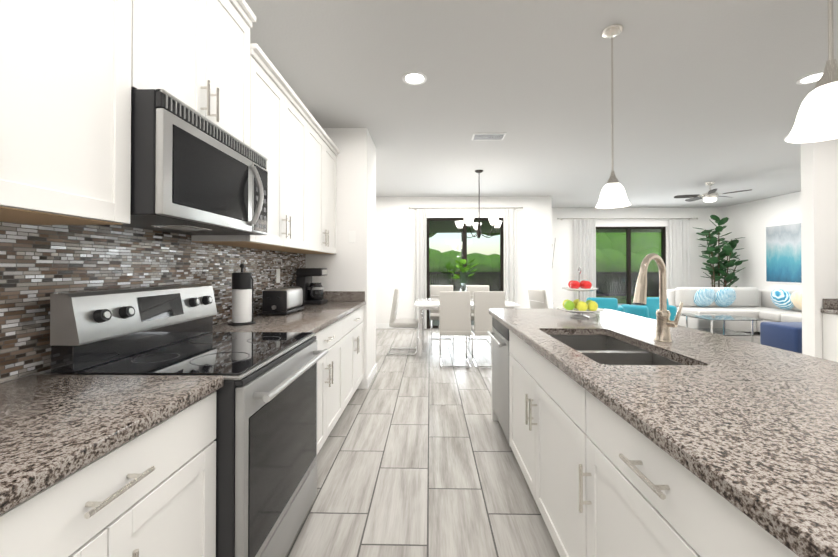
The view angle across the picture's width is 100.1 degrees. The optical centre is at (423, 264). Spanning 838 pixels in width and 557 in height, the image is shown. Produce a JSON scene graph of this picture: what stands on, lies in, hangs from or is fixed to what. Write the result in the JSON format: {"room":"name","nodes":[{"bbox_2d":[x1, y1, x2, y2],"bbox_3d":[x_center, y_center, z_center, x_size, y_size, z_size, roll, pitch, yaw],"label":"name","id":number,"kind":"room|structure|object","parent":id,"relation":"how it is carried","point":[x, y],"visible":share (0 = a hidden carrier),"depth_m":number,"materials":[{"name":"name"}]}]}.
{"room":"kitchen","nodes":[
{"label":"kitchen","id":0,"kind":"room"},
{"bbox_2d":[0,312,261,382],"bbox_3d":[-1.338,-0.081,2.318,0.150,2.720,10.200,0,0,1],"label":"wall","id":1,"kind":"structure","parent":0,"point":[41,372],"depth_m":1.17,"materials":[{"name":"white paint"}]},
{"bbox_2d":[0,0,131,224],"bbox_3d":[-1.122,-0.661,0.694,0.322,1.046,0.912,0,0,1],"label":"upper cabinet","id":2,"kind":"object","parent":1,"relation":"attached to","point":[65,112],"visible":1,"depth_m":0.93,"materials":[{"name":"white wood"}]},
{"bbox_2d":[0,221,305,381],"bbox_3d":[-1.276,0.086,1.465,0.008,0.546,4.400,0,0,1],"label":"tile backsplash","id":3,"kind":"structure","parent":1,"relation":"attached to","point":[39,264],"depth_m":1.35,"materials":[{"name":"tile"}]},
{"bbox_2d":[131,0,255,146],"bbox_3d":[-1.087,-0.964,1.512,0.360,0.770,0.784,0,0,1],"label":"upper cabinet","id":4,"kind":"object","parent":1,"relation":"attached to","point":[194,55],"visible":0.46,"depth_m":1.49,"materials":[{"name":"white wood"}]},
{"bbox_2d":[117,89,267,234],"bbox_3d":[-1.023,-0.367,1.524,0.486,0.417,0.744,0,0,1],"label":"microwave","id":5,"kind":"object","parent":4,"relation":"attached to","point":[193,172],"visible":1,"depth_m":1.30,"materials":[{"name":"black metal"}]},
{"bbox_2d":[191,44,310,250],"bbox_3d":[-1.090,-0.648,2.375,0.322,1.046,0.939,0,0,1],"label":"upper cabinet","id":6,"kind":"object","parent":1,"relation":"attached to","point":[291,141],"depth_m":2.29,"materials":[{"name":"white wood"}]},
{"bbox_2d":[276,269,279,282],"bbox_3d":[-1.239,0.094,2.999,0.005,0.120,0.070,0,0,1],"label":"outlet","id":7,"kind":"object","parent":1,"relation":"attached to","point":[277,270],"depth_m":2.99,"materials":[{"name":"white plastic"}]},
{"bbox_2d":[283,119,338,253],"bbox_3d":[-1.074,-0.642,3.194,0.322,1.046,0.938,0,0,1],"label":"upper cabinet","id":8,"kind":"object","parent":1,"relation":"attached to","point":[323,156],"depth_m":3.18,"materials":[{"name":"white wood"}]},
{"bbox_2d":[306,128,375,388],"bbox_3d":[-0.907,-0.069,3.970,0.650,2.720,0.620,0,0,1],"label":"wall","id":9,"kind":"structure","parent":0,"point":[350,266],"depth_m":3.66,"materials":[{"name":"white paint"}]},
{"bbox_2d":[323,291,364,298],"bbox_3d":[-0.915,0.324,3.642,0.622,0.099,0.020,0,0,1],"label":"backsplash","id":10,"kind":"structure","parent":9,"relation":"attached to","point":[327,294],"depth_m":3.63,"materials":[{"name":"grey stone"}]},
{"bbox_2d":[367,363,376,388],"bbox_3d":[-0.575,1.241,3.955,0.014,0.100,0.618,0,0,1],"label":"baseboard","id":11,"kind":"structure","parent":9,"relation":"attached to","point":[374,369],"depth_m":3.87,"materials":[{"name":"white wood"}]},
{"bbox_2d":[376,196,551,323],"bbox_3d":[0.737,-0.043,7.304,3.810,2.720,0.150,0,0,1],"label":"wall","id":12,"kind":"structure","parent":0,"point":[394,243],"depth_m":7.24,"materials":[{"name":"white paint"}]},
{"bbox_2d":[376,324,413,328],"bbox_3d":[-0.554,1.266,7.237,1.170,0.100,0.014,0,0,1],"label":"baseboard","id":13,"kind":"structure","parent":12,"relation":"attached to","point":[378,326],"depth_m":7.23,"materials":[{"name":"white"}]},
{"bbox_2d":[414,209,426,328],"bbox_3d":[-0.056,0.090,7.153,0.250,2.428,0.067,0,0,1],"label":"curtain","id":14,"kind":"object","parent":12,"relation":"attached to","point":[420,253],"depth_m":7.15,"materials":[{"name":"white fabric"}]},
{"bbox_2d":[427,218,503,327],"bbox_3d":[0.867,0.171,7.285,1.590,2.290,0.120,0,0,1],"label":"window","id":15,"kind":"structure","parent":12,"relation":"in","point":[501,258],"depth_m":7.28,"materials":[{"name":"clear glass"}]},
{"bbox_2d":[408,207,522,208],"bbox_3d":[0.864,-1.154,7.179,2.334,0.050,0.110,0,0,1],"label":"curtain rod","id":16,"kind":"object","parent":12,"relation":"attached to","point":[409,207],"depth_m":7.14,"materials":[{"name":"silver metal"}]},
{"bbox_2d":[505,209,516,308],"bbox_3d":[1.784,0.090,7.118,0.250,2.428,0.067,0,0,1],"label":"curtain","id":17,"kind":"object","parent":12,"relation":"attached to","point":[510,215],"depth_m":7.12,"materials":[{"name":"white fabric"}]},
{"bbox_2d":[245,0,837,207],"bbox_3d":[2.954,-1.496,2.947,8.710,0.120,11.600,0,0,1],"label":"ceiling","id":18,"kind":"structure","parent":0,"point":[704,91],"depth_m":2.86,"materials":[{"name":"grey paint"}]},
{"bbox_2d":[402,72,426,84],"bbox_3d":[-0.066,-1.435,2.704,0.190,0.006,0.190,0,0,1],"label":"recessed light","id":19,"kind":"object","parent":18,"relation":"in","point":[414,78],"visible":1,"depth_m":2.70,"materials":[{"name":"white plastic"}]},
{"bbox_2d":[455,170,501,237],"bbox_3d":[0.845,-0.903,5.310,0.727,1.030,0.701,0,0,1],"label":"dining chandelier","id":20,"kind":"object","parent":18,"relation":"hanging from","point":[495,223],"visible":1,"depth_m":5.27,"materials":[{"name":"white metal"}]},
{"bbox_2d":[471,133,506,139],"bbox_3d":[0.727,-1.424,3.899,0.360,0.010,0.200,0,0,1],"label":"ceiling vent","id":21,"kind":"object","parent":18,"relation":"in","point":[488,136],"visible":1,"depth_m":3.88,"materials":[{"name":"white metal"}]},
{"bbox_2d":[596,24,630,208],"bbox_3d":[1.164,-0.901,2.156,0.194,1.081,0.194,0,0,1],"label":"pendant light","id":22,"kind":"object","parent":18,"relation":"hanging from","point":[613,194],"visible":0.98,"depth_m":2.14,"materials":[{"name":"brushed nickel"},{"name":"frosted white glass"}]},
{"bbox_2d":[674,181,751,202],"bbox_3d":[4.913,-1.240,6.049,1.019,0.345,0.988,0,0,1],"label":"ceiling fan","id":23,"kind":"object","parent":18,"relation":"hanging from","point":[710,196],"visible":1,"depth_m":5.98,"materials":[{"name":"silver metal"}]},
{"bbox_2d":[796,71,823,84],"bbox_3d":[3.004,-1.435,2.695,0.190,0.006,0.190,0,0,1],"label":"recessed light","id":24,"kind":"object","parent":18,"relation":"in","point":[811,78],"visible":0.81,"depth_m":2.71,"materials":[{"name":"white plastic"}]},
{"bbox_2d":[785,0,837,142],"bbox_3d":[1.213,-0.922,1.045,0.194,1.056,0.194,0,0,1],"label":"pendant light","id":25,"kind":"object","parent":18,"relation":"hanging from","point":[816,120],"visible":1,"depth_m":1.04,"materials":[{"name":"brushed nickel"},{"name":"frosted white glass"}]},
{"bbox_2d":[285,318,801,556],"bbox_3d":[2.954,1.344,2.925,8.710,0.120,11.600,0,0,1],"label":"floor","id":26,"kind":"structure","parent":0,"point":[416,457],"depth_m":2.17,"materials":[{"name":"tile"}]},
{"bbox_2d":[0,395,215,556],"bbox_3d":[-0.978,0.829,0.724,0.608,0.876,0.820,0,0,1],"label":"base cabinet","id":27,"kind":"object","parent":26,"relation":"on","point":[107,465],"depth_m":0.83,"materials":[{"name":"white wood"}]},
{"bbox_2d":[0,375,222,518],"bbox_3d":[-0.976,0.368,0.198,0.632,0.038,1.880,0,0,1],"label":"countertop","id":28,"kind":"structure","parent":27,"relation":"on","point":[53,428],"depth_m":0.82,"materials":[{"name":"grey stone"}]},
{"bbox_2d":[39,283,327,556],"bbox_3d":[-0.886,0.685,1.513,0.762,1.175,0.750,0,0,1],"label":"range","id":29,"kind":"object","parent":26,"relation":"on","point":[266,443],"visible":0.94,"depth_m":1.32,"materials":[{"name":"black metal"}]},
{"bbox_2d":[315,319,344,453],"bbox_3d":[-0.946,0.841,2.361,0.608,0.876,0.937,0,0,1],"label":"base cabinet","id":30,"kind":"object","parent":26,"relation":"on","point":[335,323],"depth_m":2.43,"materials":[{"name":"white wood"}]},
{"bbox_2d":[209,299,364,334],"bbox_3d":[-0.927,0.387,2.774,0.632,0.038,1.756,0,0,1],"label":"countertop","id":31,"kind":"structure","parent":30,"relation":"on","point":[313,318],"depth_m":2.37,"materials":[{"name":"grey stone"}]},
{"bbox_2d":[228,264,254,325],"bbox_3d":[-1.116,0.178,2.162,0.150,0.370,0.150,0,0,1],"label":"paper towel holder","id":32,"kind":"object","parent":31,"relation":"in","point":[242,297],"visible":1,"depth_m":2.12,"materials":[{"name":"white paper"}]},
{"bbox_2d":[262,287,303,314],"bbox_3d":[-1.066,0.271,2.690,0.180,0.191,0.380,0,0,1],"label":"toaster","id":33,"kind":"object","parent":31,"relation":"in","point":[284,300],"visible":1,"depth_m":2.52,"materials":[{"name":"black plastic"}]},
{"bbox_2d":[296,268,326,304],"bbox_3d":[-1.062,0.202,3.342,0.243,0.340,0.238,0,0,1],"label":"coffee maker","id":34,"kind":"object","parent":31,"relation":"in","point":[313,293],"visible":0.85,"depth_m":3.27,"materials":[{"name":"black plastic"}]},
{"bbox_2d":[345,307,363,407],"bbox_3d":[-0.931,0.847,3.180,0.608,0.876,0.937,0,0,1],"label":"base cabinet","id":35,"kind":"object","parent":26,"relation":"on","point":[354,324],"depth_m":3.16,"materials":[{"name":"white wood"}]},
{"bbox_2d":[387,287,418,354],"bbox_3d":[-0.293,0.822,5.242,0.451,0.952,0.400,0,0,1],"label":"dining chair","id":36,"kind":"object","parent":26,"relation":"on","point":[394,322],"visible":1,"depth_m":5.05,"materials":[{"name":"grey leather"}]},
{"bbox_2d":[430,285,453,343],"bbox_3d":[0.316,0.827,5.956,0.400,0.952,0.451,0,0,1],"label":"dining chair","id":37,"kind":"object","parent":26,"relation":"on","point":[435,290],"visible":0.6,"depth_m":6.03,"materials":[{"name":"grey leather"}]},
{"bbox_2d":[439,291,470,367],"bbox_3d":[0.411,0.817,4.613,0.400,0.952,0.451,0,0,1],"label":"dining chair","id":38,"kind":"object","parent":26,"relation":"on","point":[454,313],"visible":1,"depth_m":4.46,"materials":[{"name":"grey leather"}]},
{"bbox_2d":[414,298,519,358],"bbox_3d":[0.603,0.924,5.259,1.440,0.755,1.030,0,0,1],"label":"dining table","id":39,"kind":"object","parent":26,"relation":"on","point":[422,304],"visible":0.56,"depth_m":4.82,"materials":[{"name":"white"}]},
{"bbox_2d":[448,259,478,290],"bbox_3d":[0.603,0.224,5.239,0.470,0.643,0.416,0,0,1],"label":"potted plant","id":40,"kind":"object","parent":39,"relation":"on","point":[459,266],"visible":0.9,"depth_m":5.21,"materials":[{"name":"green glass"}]},
{"bbox_2d":[466,285,491,343],"bbox_3d":[0.936,0.827,5.944,0.400,0.952,0.451,0,0,1],"label":"dining chair","id":41,"kind":"object","parent":26,"relation":"on","point":[471,288],"visible":0.23,"depth_m":6.01,"materials":[{"name":"grey leather"}]},
{"bbox_2d":[471,291,504,367],"bbox_3d":[0.851,0.817,4.604,0.400,0.952,0.451,0,0,1],"label":"dining chair","id":42,"kind":"object","parent":26,"relation":"on","point":[485,302],"visible":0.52,"depth_m":4.46,"materials":[{"name":"grey leather"}]},
{"bbox_2d":[487,317,508,442],"bbox_3d":[0.854,0.849,2.569,0.690,0.864,0.600,0,0,1],"label":"dishwasher","id":43,"kind":"object","parent":26,"relation":"on","point":[499,334],"visible":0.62,"depth_m":2.50,"materials":[{"name":"grey"}]},
{"bbox_2d":[528,288,547,308],"bbox_3d":[1.533,0.820,4.991,0.451,0.952,0.400,0,0,-13],"label":"dining chair","id":44,"kind":"object","parent":26,"relation":"on","point":[537,298],"visible":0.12,"depth_m":4.96,"materials":[{"name":"grey leather"}]},
{"bbox_2d":[586,297,624,311],"bbox_3d":[2.953,0.921,5.816,0.755,0.778,0.698,0,0,1],"label":"armchair","id":45,"kind":"object","parent":26,"relation":"on","point":[608,303],"visible":0.17,"depth_m":5.60,"materials":[{"name":"fabric"}]},
{"bbox_2d":[621,297,676,320],"bbox_3d":[3.760,0.922,5.909,0.739,0.778,0.660,0,0,1],"label":"armchair","id":46,"kind":"object","parent":26,"relation":"on","point":[650,308],"visible":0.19,"depth_m":5.68,"materials":[{"name":"fabric"}]},
{"bbox_2d":[492,316,808,556],"bbox_3d":[0.997,0.836,1.666,0.976,0.876,2.500,0,0,1],"label":"kitchen island","id":47,"kind":"object","parent":26,"relation":"on","point":[629,436],"depth_m":1.03,"materials":[{"name":"white wood"}]},
{"bbox_2d":[489,308,837,556],"bbox_3d":[1.028,0.379,1.669,1.014,0.038,2.600,0,0,1],"label":"island countertop","id":48,"kind":"structure","parent":47,"relation":"on","point":[759,422],"depth_m":0.92,"materials":[{"name":"grey stone"}]},
{"bbox_2d":[557,267,603,318],"bbox_3d":[1.089,0.189,2.440,0.304,0.353,0.304,0,0,1],"label":"fruit stand","id":49,"kind":"object","parent":48,"relation":"on","point":[579,306],"visible":1,"depth_m":2.39,"materials":[{"name":"white ceramic"}]},
{"bbox_2d":[633,253,682,341],"bbox_3d":[1.064,0.153,1.611,0.259,0.412,0.171,0,0,1],"label":"faucet","id":50,"kind":"object","parent":48,"relation":"on","point":[664,323],"visible":1,"depth_m":1.63,"materials":[{"name":"beige"}]},
{"bbox_2d":[680,313,762,342],"bbox_3d":[5.120,1.101,6.087,0.900,0.412,0.800,0,0,1],"label":"coffee table","id":51,"kind":"object","parent":26,"relation":"on","point":[711,317],"visible":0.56,"depth_m":5.96,"materials":[{"name":"white"}]},
{"bbox_2d":[696,215,747,286],"bbox_3d":[6.690,0.098,7.955,1.008,2.447,0.891,0,0,1],"label":"fiddle-leaf fig plant","id":52,"kind":"object","parent":26,"relation":"on","point":[721,268],"visible":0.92,"depth_m":7.83,"materials":[{"name":"green plant"}]},
{"bbox_2d":[667,287,801,331],"bbox_3d":[6.144,0.874,6.294,2.040,0.870,2.250,0,0,1],"label":"sectional sofa","id":53,"kind":"object","parent":26,"relation":"on","point":[778,305],"visible":0.54,"depth_m":6.85,"materials":[{"name":"white fabric"}]},
{"bbox_2d":[760,322,801,352],"bbox_3d":[5.550,1.080,5.053,0.900,0.440,0.550,0,0,1],"label":"ottoman","id":54,"kind":"object","parent":26,"relation":"on","point":[784,335],"visible":0.38,"depth_m":5.00,"materials":[{"name":"fabric"}]},
{"bbox_2d":[821,299,837,361],"bbox_3d":[4.416,0.809,3.300,1.000,0.955,0.296,0,0,1],"label":"cabinet","id":55,"kind":"object","parent":26,"relation":"on","point":[829,310],"visible":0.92,"depth_m":3.40,"materials":[{"name":"white wood"}]},
{"bbox_2d":[552,207,722,308],"bbox_3d":[4.968,-0.034,8.624,4.600,2.720,0.150,0,0,1],"label":"wall","id":56,"kind":"structure","parent":0,"point":[563,252],"depth_m":8.56,"materials":[{"name":"white paint"}]},
{"bbox_2d":[574,220,595,301],"bbox_3d":[3.910,0.114,8.477,0.530,2.398,0.067,0,0,1],"label":"curtain","id":57,"kind":"object","parent":56,"relation":"attached to","point":[585,251],"depth_m":8.48,"materials":[{"name":"white fabric"}]},
{"bbox_2d":[557,218,697,219],"bbox_3d":[4.925,-1.114,8.501,3.364,0.050,0.110,0,0,1],"label":"curtain rod","id":58,"kind":"object","parent":56,"relation":"attached to","point":[557,218],"depth_m":8.46,"materials":[{"name":"silver metal"}]},
{"bbox_2d":[596,227,665,304],"bbox_3d":[5.053,0.196,8.605,1.750,2.260,0.120,0,0,1],"label":"window","id":59,"kind":"structure","parent":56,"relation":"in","point":[627,291],"depth_m":8.61,"materials":[{"name":"glass"}]},
{"bbox_2d":[669,219,689,288],"bbox_3d":[6.164,0.114,8.434,0.480,2.398,0.067,0,0,1],"label":"curtain","id":60,"kind":"object","parent":56,"relation":"attached to","point":[679,250],"depth_m":8.44,"materials":[{"name":"white fabric"}]},
{"bbox_2d":[722,191,801,290],"bbox_3d":[7.295,-0.053,6.089,0.150,2.720,5.130,0,0,1],"label":"wall","id":61,"kind":"structure","parent":0,"point":[749,221],"depth_m":7.63,"materials":[{"name":"white paint"}]},
{"bbox_2d":[765,222,801,283],"bbox_3d":[7.215,-0.227,6.847,0.035,1.180,1.080,0,0,1],"label":"painting","id":62,"kind":"object","parent":61,"relation":"attached to","point":[783,253],"visible":0.58,"depth_m":7.01,"materials":[{"name":"blue"}]},
{"bbox_2d":[801,138,837,358],"bbox_3d":[5.595,-0.072,3.496,3.450,2.720,0.120,0,0,1],"label":"wall","id":63,"kind":"structure","parent":0,"point":[819,211],"depth_m":3.47,"materials":[{"name":"white paint"}]},
{"label":"outside","id":64,"kind":"structure","parent":0,"visible":0},
{"bbox_2d":[617,299,633,303],"bbox_3d":[5.686,1.656,41.079,90.000,0.110,57.300,0,0,1],"label":"lawn","id":65,"kind":"structure","parent":64,"point":[620,301],"depth_m":13.31,"materials":[{"name":"green plant"}]},
{"bbox_2d":[482,233,499,235],"bbox_3d":[6.644,-2.721,26.525,5.933,8.439,7.002,0,0,1],"label":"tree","id":66,"kind":"object","parent":65,"relation":"on","point":[495,234],"depth_m":28.10,"materials":[{"name":"green plant"}]},
{"bbox_2d":[429,247,660,298],"bbox_3d":[3.568,0.358,14.783,26.803,2.233,2.062,0,0,1],"label":"hedge","id":67,"kind":"object","parent":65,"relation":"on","point":[611,262],"depth_m":14.08,"materials":[{"name":"green plant"}]},
{"bbox_2d":[596,232,660,253],"bbox_3d":[9.996,-0.350,16.865,9.262,3.538,2.060,0,0,1],"label":"shrubs","id":68,"kind":"object","parent":65,"relation":"on","point":[654,236],"depth_m":16.17,"materials":[{"name":"green plant"}]},
{"bbox_3d":[3.092,1.394,9.899,18.000,0.085,5.150,0,0,1],"label":"floor","id":69,"kind":"structure","parent":64,"visible":0},
{"bbox_2d":[429,233,658,295],"bbox_3d":[3.138,0.113,12.403,18.056,2.515,0.060,0,0,1],"label":"screen frame","id":70,"kind":"object","parent":69,"relation":"on","point":[496,281],"depth_m":12.33,"materials":[{"name":"brown metal"}]},
{"bbox_2d":[429,221,660,232],"bbox_3d":[3.105,-1.218,10.618,18.000,0.120,3.750,0,0,1],"label":"roof","id":71,"kind":"structure","parent":70,"relation":"on","point":[443,224],"depth_m":11.44,"materials":[{"name":"brown metal"}]}
]}

